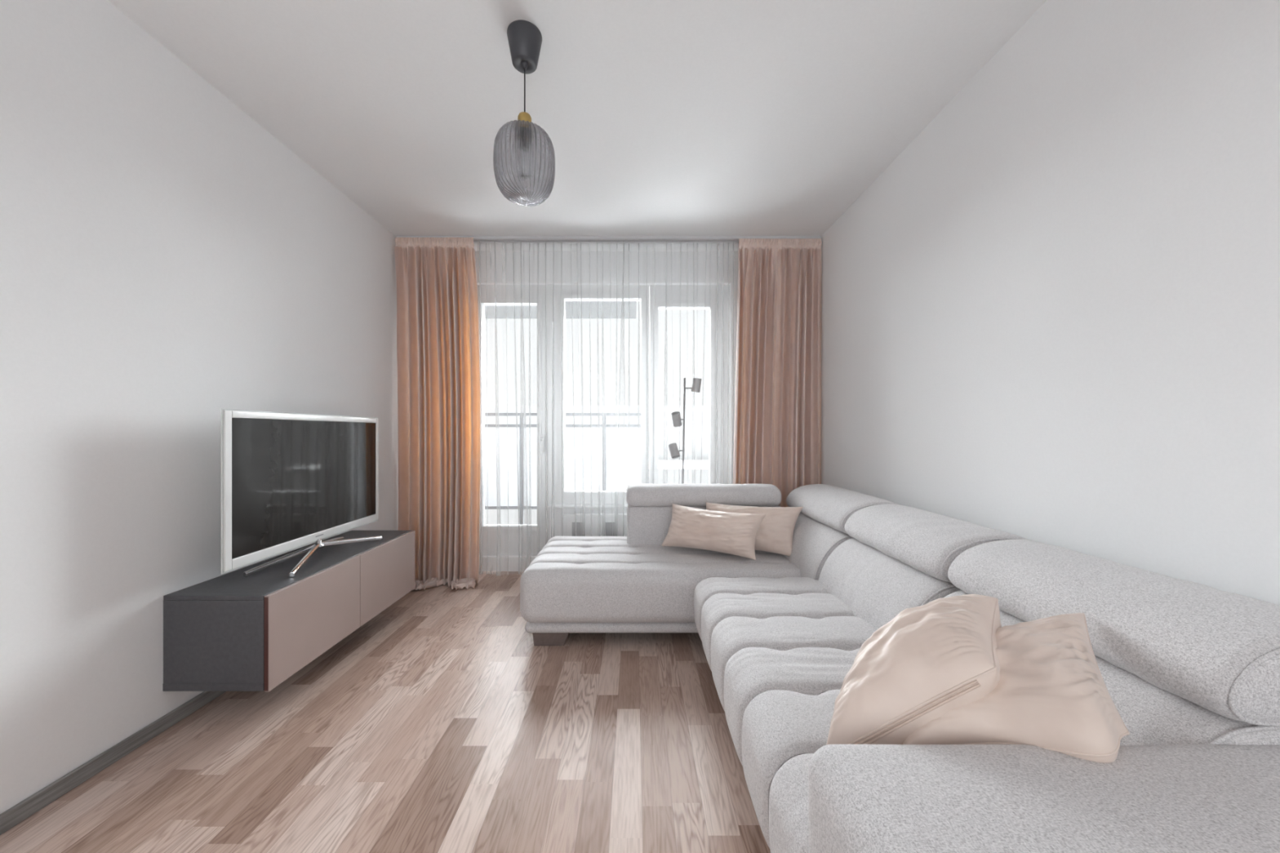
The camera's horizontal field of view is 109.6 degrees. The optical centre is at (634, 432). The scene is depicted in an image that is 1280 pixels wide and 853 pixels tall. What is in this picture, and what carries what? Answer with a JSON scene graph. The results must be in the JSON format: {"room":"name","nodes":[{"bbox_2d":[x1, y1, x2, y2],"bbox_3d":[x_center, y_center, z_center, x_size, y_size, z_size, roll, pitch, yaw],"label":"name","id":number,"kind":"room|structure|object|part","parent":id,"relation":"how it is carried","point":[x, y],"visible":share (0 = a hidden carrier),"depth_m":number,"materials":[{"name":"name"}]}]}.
{"room":"living room","nodes":[
{"label":"living room","id":0,"kind":"room"},
{"bbox_2d":[0,0,398,813],"bbox_3d":[-1.928,-0.178,0.700,0.100,2.730,6.800,0,0,0],"label":"wall","id":1,"kind":"structure","parent":0,"point":[168,263],"depth_m":1.67,"materials":[{"name":"white paint"}]},
{"bbox_2d":[0,691,226,835],"bbox_3d":[-1.871,1.159,0.625,0.014,0.057,6.450,0,0,0],"label":"baseboard","id":2,"kind":"structure","parent":1,"relation":"attached to","point":[22,811],"depth_m":1.57,"materials":[{"name":"grey wood"}]},
{"bbox_2d":[162,530,414,692],"bbox_3d":[-1.667,0.844,2.399,0.422,0.384,1.202,0,0,0],"label":"tv stand","id":3,"kind":"object","parent":1,"relation":"attached to","point":[233,631],"visible":0.98,"depth_m":1.91,"materials":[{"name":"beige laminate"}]},
{"bbox_3d":[-1.678,1.017,1.799,0.400,0.030,0.002,0,0,0],"label":"trim","id":4,"kind":"part","parent":3,"relation":"part of","materials":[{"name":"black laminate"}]},
{"bbox_3d":[-1.678,0.661,2.400,0.400,0.018,1.200,0,0,0],"label":"panel","id":5,"kind":"part","parent":3,"relation":"part of","materials":[{"name":"black laminate"}]},
{"bbox_2d":[221,408,382,577],"bbox_3d":[-1.640,0.278,2.365,0.242,0.744,1.106,0,0,0],"label":"television","id":6,"kind":"object","parent":3,"relation":"on","point":[290,481],"visible":1,"depth_m":2.18,"materials":[{"name":"white plastic"}]},
{"bbox_3d":[-1.702,0.613,2.195,0.026,0.073,0.345,0,0,17],"label":"leg","id":7,"kind":"part","parent":6,"relation":"part of","materials":[{"name":"silver metal"}]},
{"bbox_3d":[-1.595,0.613,2.192,0.026,0.073,0.354,0,0,-19],"label":"leg","id":8,"kind":"part","parent":6,"relation":"part of","materials":[{"name":"silver metal"}]},
{"bbox_3d":[-1.702,0.614,2.535,0.026,0.073,0.364,0,0,-16],"label":"leg","id":9,"kind":"part","parent":6,"relation":"part of","materials":[{"name":"silver metal"}]},
{"bbox_3d":[-1.591,0.613,2.542,0.145,0.073,0.371,0,0,0],"label":"leg","id":10,"kind":"part","parent":6,"relation":"part of","materials":[{"name":"silver metal"}]},
{"bbox_3d":[-1.466,0.845,2.099,0.019,0.382,0.598,0,0,0],"label":"door","id":11,"kind":"part","parent":3,"relation":"part of","materials":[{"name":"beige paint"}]},
{"bbox_3d":[-1.466,0.845,2.701,0.019,0.382,0.598,0,0,0],"label":"door","id":12,"kind":"part","parent":3,"relation":"part of","materials":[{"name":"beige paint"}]},
{"bbox_2d":[0,571,770,852],"bbox_3d":[-0.202,1.237,0.625,3.552,0.100,6.650,0,0,0],"label":"floor","id":13,"kind":"structure","parent":0,"point":[439,724],"depth_m":1.63,"materials":[{"name":"brown wood"}]},
{"bbox_2d":[562,513,626,536],"bbox_3d":[-0.075,0.937,3.800,1.050,0.500,0.060,0,0,0],"label":"radiator","id":14,"kind":"object","parent":13,"relation":"on","point":[591,526],"visible":0.24,"depth_m":3.77,"materials":[{"name":"white metal"}]},
{"bbox_2d":[572,522,583,536],"bbox_3d":[-0.470,0.820,3.773,0.100,0.135,0.005,0,0,0],"label":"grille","id":15,"kind":"object","parent":14,"relation":"attached to","point":[576,531],"depth_m":3.77,"materials":[{"name":"grey metal"}]},
{"bbox_2d":[604,522,615,536],"bbox_3d":[-0.205,0.820,3.773,0.100,0.135,0.005,0,0,0],"label":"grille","id":16,"kind":"object","parent":14,"relation":"attached to","point":[608,527],"depth_m":3.77,"materials":[{"name":"grey metal"}]},
{"bbox_2d":[668,377,702,484],"bbox_3d":[0.368,0.387,3.442,0.226,1.600,0.220,0,0,-33],"label":"floor lamp","id":17,"kind":"object","parent":13,"relation":"on","point":[696,382],"visible":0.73,"depth_m":3.42,"materials":[{"name":"grey metal"}]},
{"bbox_2d":[520,483,1279,852],"bbox_3d":[0.410,0.768,1.860,2.082,0.838,2.894,0,0,0],"label":"sofa","id":18,"kind":"object","parent":13,"relation":"on","point":[1191,670],"visible":0.81,"depth_m":1.02,"materials":[{"name":"fabric"}]},
{"bbox_3d":[-0.463,1.147,2.579,0.203,0.080,0.158,0,0,0],"label":"leg","id":19,"kind":"part","parent":18,"relation":"part of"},
{"bbox_2d":[520,536,800,622],"bbox_3d":[0.211,0.896,2.858,1.679,0.302,0.885,0,0,0],"label":"cushion","id":20,"kind":"object","parent":18,"relation":"on","point":[572,579],"depth_m":2.44,"materials":[{"name":"grey fabric"}]},
{"bbox_3d":[0.475,0.652,3.147,1.050,0.321,0.267,0,0,0],"label":"backrest","id":21,"kind":"part","parent":18,"relation":"part of","materials":[{"name":"grey fabric"}]},
{"bbox_2d":[661,503,765,559],"bbox_3d":[0.469,0.595,2.755,0.642,0.264,0.247,0,0,30],"label":"cushion","id":22,"kind":"object","parent":18,"relation":"on","point":[731,533],"visible":1,"depth_m":2.65,"materials":[{"name":"beige fabric"}]},
{"bbox_2d":[706,502,803,555],"bbox_3d":[0.704,0.592,2.812,0.638,0.270,0.230,0,0,25],"label":"cushion","id":23,"kind":"object","parent":18,"relation":"on","point":[775,534],"visible":0.57,"depth_m":2.69,"materials":[{"name":"beige fabric"}]},
{"bbox_2d":[693,577,875,852],"bbox_3d":[0.663,0.892,1.600,0.716,0.309,1.600,0,0,0],"label":"seat cushion","id":24,"kind":"object","parent":18,"relation":"on","point":[780,653],"depth_m":1.44,"materials":[{"name":"grey fabric"}]},
{"bbox_3d":[1.158,0.781,2.716,0.526,0.539,0.888,0,0,0],"label":"backrest","id":25,"kind":"part","parent":18,"relation":"part of","materials":[{"name":"grey fabric"}]},
{"bbox_3d":[1.158,0.782,1.897,0.527,0.539,0.729,0,0,0],"label":"backrest","id":26,"kind":"part","parent":18,"relation":"part of","materials":[{"name":"grey fabric"}]},
{"bbox_2d":[826,594,1001,745],"bbox_3d":[0.625,0.517,0.975,0.524,0.262,0.254,0,0,0],"label":"cushion","id":27,"kind":"object","parent":18,"relation":"on","point":[939,656],"visible":0.8,"depth_m":0.89,"materials":[{"name":"beige fabric"}]},
{"bbox_2d":[902,613,1129,763],"bbox_3d":[0.773,0.522,0.950,0.337,0.224,0.479,0,0,35],"label":"cushion","id":28,"kind":"object","parent":18,"relation":"on","point":[1051,693],"visible":0.66,"depth_m":0.83,"materials":[{"name":"beige fabric"}]},
{"bbox_3d":[0.877,0.824,0.626,1.145,0.567,0.412,0,0,0],"label":"armrest","id":29,"kind":"part","parent":18,"relation":"part of","materials":[{"name":"grey fabric"}]},
{"bbox_3d":[1.158,0.782,1.157,0.527,0.540,0.733,0,0,0],"label":"backrest","id":30,"kind":"part","parent":18,"relation":"part of","materials":[{"name":"grey fabric"}]},
{"bbox_2d":[108,0,1046,251],"bbox_3d":[-0.202,-1.593,0.700,3.552,0.100,6.800,0,0,0],"label":"ceiling","id":31,"kind":"structure","parent":0,"point":[660,117],"depth_m":2.05,"materials":[{"name":"white paint"}]},
{"bbox_2d":[493,19,555,206],"bbox_3d":[-0.426,-1.222,1.755,0.233,0.643,0.234,0,0,11],"label":"pendant lamp","id":32,"kind":"object","parent":31,"relation":"hanging from","point":[524,156],"visible":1,"depth_m":1.69,"materials":[{"name":"grey glass"}]},
{"bbox_3d":[-0.426,-1.038,1.755,0.233,0.275,0.234,0,0,0],"label":"lamp shade","id":33,"kind":"part","parent":32,"relation":"part of","materials":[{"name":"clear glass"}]},
{"bbox_3d":[-0.426,-1.326,1.755,0.005,0.184,0.005,0,0,-22],"label":"cord","id":34,"kind":"part","parent":32,"relation":"part of","materials":[{"name":"black plastic"}]},
{"bbox_2d":[396,235,820,243],"bbox_3d":[-0.202,-1.532,3.592,3.332,0.022,0.095,0,0,0],"label":"rail","id":35,"kind":"object","parent":31,"relation":"attached to","point":[482,239],"visible":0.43,"depth_m":3.55,"materials":[{"name":"white metal"}]},
{"bbox_2d":[394,237,479,590],"bbox_3d":[-1.535,-0.172,3.483,0.665,2.704,0.277,0,0,0],"label":"curtain","id":36,"kind":"object","parent":35,"relation":"hanging from","point":[437,332],"visible":0.88,"depth_m":3.54,"materials":[{"name":"brown fabric"}]},
{"bbox_2d":[479,241,734,574],"bbox_3d":[-0.200,-0.186,3.603,2.123,2.669,0.080,0,0,0],"label":"sheer curtain","id":37,"kind":"object","parent":35,"relation":"hanging from","point":[479,242],"visible":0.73,"depth_m":3.61,"materials":[{"name":"white fabric"}]},
{"bbox_2d":[733,238,822,506],"bbox_3d":[1.112,-0.177,3.534,0.714,2.673,0.147,0,0,0],"label":"curtain","id":38,"kind":"object","parent":35,"relation":"hanging from","point":[777,422],"visible":0.58,"depth_m":3.55,"materials":[{"name":"fabric"}]},
{"bbox_2d":[475,251,737,571],"bbox_3d":[-0.202,-0.178,3.975,3.352,2.730,0.250,0,0,0],"label":"wall","id":39,"kind":"structure","parent":0,"point":[638,266],"depth_m":3.85,"materials":[{"name":"white paint"}]},
{"bbox_2d":[476,284,547,555],"bbox_3d":[-1.073,-0.103,3.902,0.655,2.340,0.135,0,0,0],"label":"door","id":40,"kind":"structure","parent":39,"relation":"in","point":[537,539],"depth_m":3.90,"materials":[{"name":"white plastic"}]},
{"bbox_3d":[-0.787,0.107,3.861,0.025,0.160,0.052,0,0,0],"label":"handle","id":41,"kind":"part","parent":40,"relation":"part of","materials":[{"name":"white plastic"}]},
{"bbox_2d":[547,284,553,541],"bbox_3d":[-0.724,-0.103,3.938,0.037,2.340,0.105,0,0,0],"label":"trim","id":42,"kind":"structure","parent":39,"relation":"attached to","point":[550,314],"depth_m":3.88,"materials":[{"name":"white plastic"}]},
{"bbox_2d":[484,301,636,318],"bbox_3d":[-1.690,-1.378,4.560,3.420,0.230,0.920,0,0,0],"label":"balcony slab","id":43,"kind":"object","parent":39,"relation":"attached to","point":[608,308],"visible":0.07,"depth_m":4.69,"materials":[{"name":"grey concrete"}]},
{"bbox_2d":[546,504,627,508],"bbox_3d":[0.058,0.631,3.850,1.585,0.022,0.100,0,0,0],"label":"trim","id":44,"kind":"structure","parent":39,"relation":"attached to","point":[557,506],"depth_m":3.80,"materials":[{"name":"white plastic"}]},
{"bbox_2d":[553,284,648,504],"bbox_3d":[-0.285,-0.323,3.928,0.830,1.900,0.084,0,0,0],"label":"window","id":45,"kind":"structure","parent":39,"relation":"in","point":[562,293],"depth_m":3.90,"materials":[{"name":"white plastic"}]},
{"bbox_2d":[649,284,729,484],"bbox_3d":[0.480,-0.323,3.928,0.690,1.900,0.084,0,0,0],"label":"window","id":46,"kind":"structure","parent":39,"relation":"in","point":[657,292],"depth_m":3.90,"materials":[{"name":"white plastic"}]},
{"bbox_3d":[0.430,-0.291,3.893,0.519,1.646,0.014,0,0,0],"label":"sash","id":47,"kind":"part","parent":46,"relation":"part of","materials":[{"name":"clear glass"}]},
{"bbox_2d":[820,0,1279,605],"bbox_3d":[1.524,-0.178,0.700,0.100,2.730,6.800,0,0,0],"label":"wall","id":48,"kind":"structure","parent":0,"point":[1052,317],"depth_m":1.46,"materials":[{"name":"white paint"}]},
{"bbox_3d":[-1.685,1.187,4.600,3.430,0.200,1.000,0,0,0],"label":"floor","id":49,"kind":"structure","parent":0,"visible":0},
{"bbox_2d":[484,413,641,524],"bbox_3d":[-1.590,0.437,5.000,3.420,1.300,0.040,0,0,0],"label":"balcony railing","id":50,"kind":"object","parent":49,"relation":"on","point":[501,467],"visible":0.32,"depth_m":5.00,"materials":[{"name":"grey metal"}]},
{"bbox_3d":[-1.732,0.382,5.000,0.935,0.870,0.010,0,0,0],"label":"panel","id":51,"kind":"part","parent":50,"relation":"part of","materials":[{"name":"white glass"}]},
{"bbox_3d":[-1.590,0.835,5.000,3.420,0.032,0.030,0,0,0],"label":"rail","id":52,"kind":"part","parent":50,"relation":"part of","materials":[{"name":"grey metal"}]},
{"bbox_3d":[-1.245,0.442,5.000,0.040,1.290,0.040,0,0,0],"label":"post","id":53,"kind":"part","parent":50,"relation":"part of","materials":[{"name":"grey metal"}]},
{"bbox_3d":[-0.787,0.382,5.000,0.875,0.870,0.010,0,0,0],"label":"panel","id":54,"kind":"part","parent":50,"relation":"part of","materials":[{"name":"white glass"}]},
{"bbox_3d":[-1.590,-0.071,5.000,3.420,0.032,0.030,0,0,0],"label":"rail","id":55,"kind":"part","parent":50,"relation":"part of","materials":[{"name":"grey metal"}]},
{"bbox_3d":[-1.590,-0.197,5.000,3.420,0.032,0.030,0,0,0],"label":"rail","id":56,"kind":"part","parent":50,"relation":"part of","materials":[{"name":"grey metal"}]},
{"bbox_3d":[-0.330,0.442,5.000,0.040,1.290,0.040,0,0,0],"label":"post","id":57,"kind":"part","parent":50,"relation":"part of","materials":[{"name":"grey metal"}]},
{"bbox_3d":[-0.115,0.382,5.000,0.390,0.870,0.010,0,0,0],"label":"panel","id":58,"kind":"part","parent":50,"relation":"part of","materials":[{"name":"white glass"}]},
{"label":"outside","id":59,"kind":"structure","parent":0,"visible":0},
{"bbox_2d":[484,405,708,524],"bbox_3d":[-2.000,4.212,31.150,56.600,11.950,18.300,0,0,0],"label":"building","id":60,"kind":"structure","parent":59,"point":[668,467],"depth_m":30.00,"materials":[{"name":"white"}]}
]}

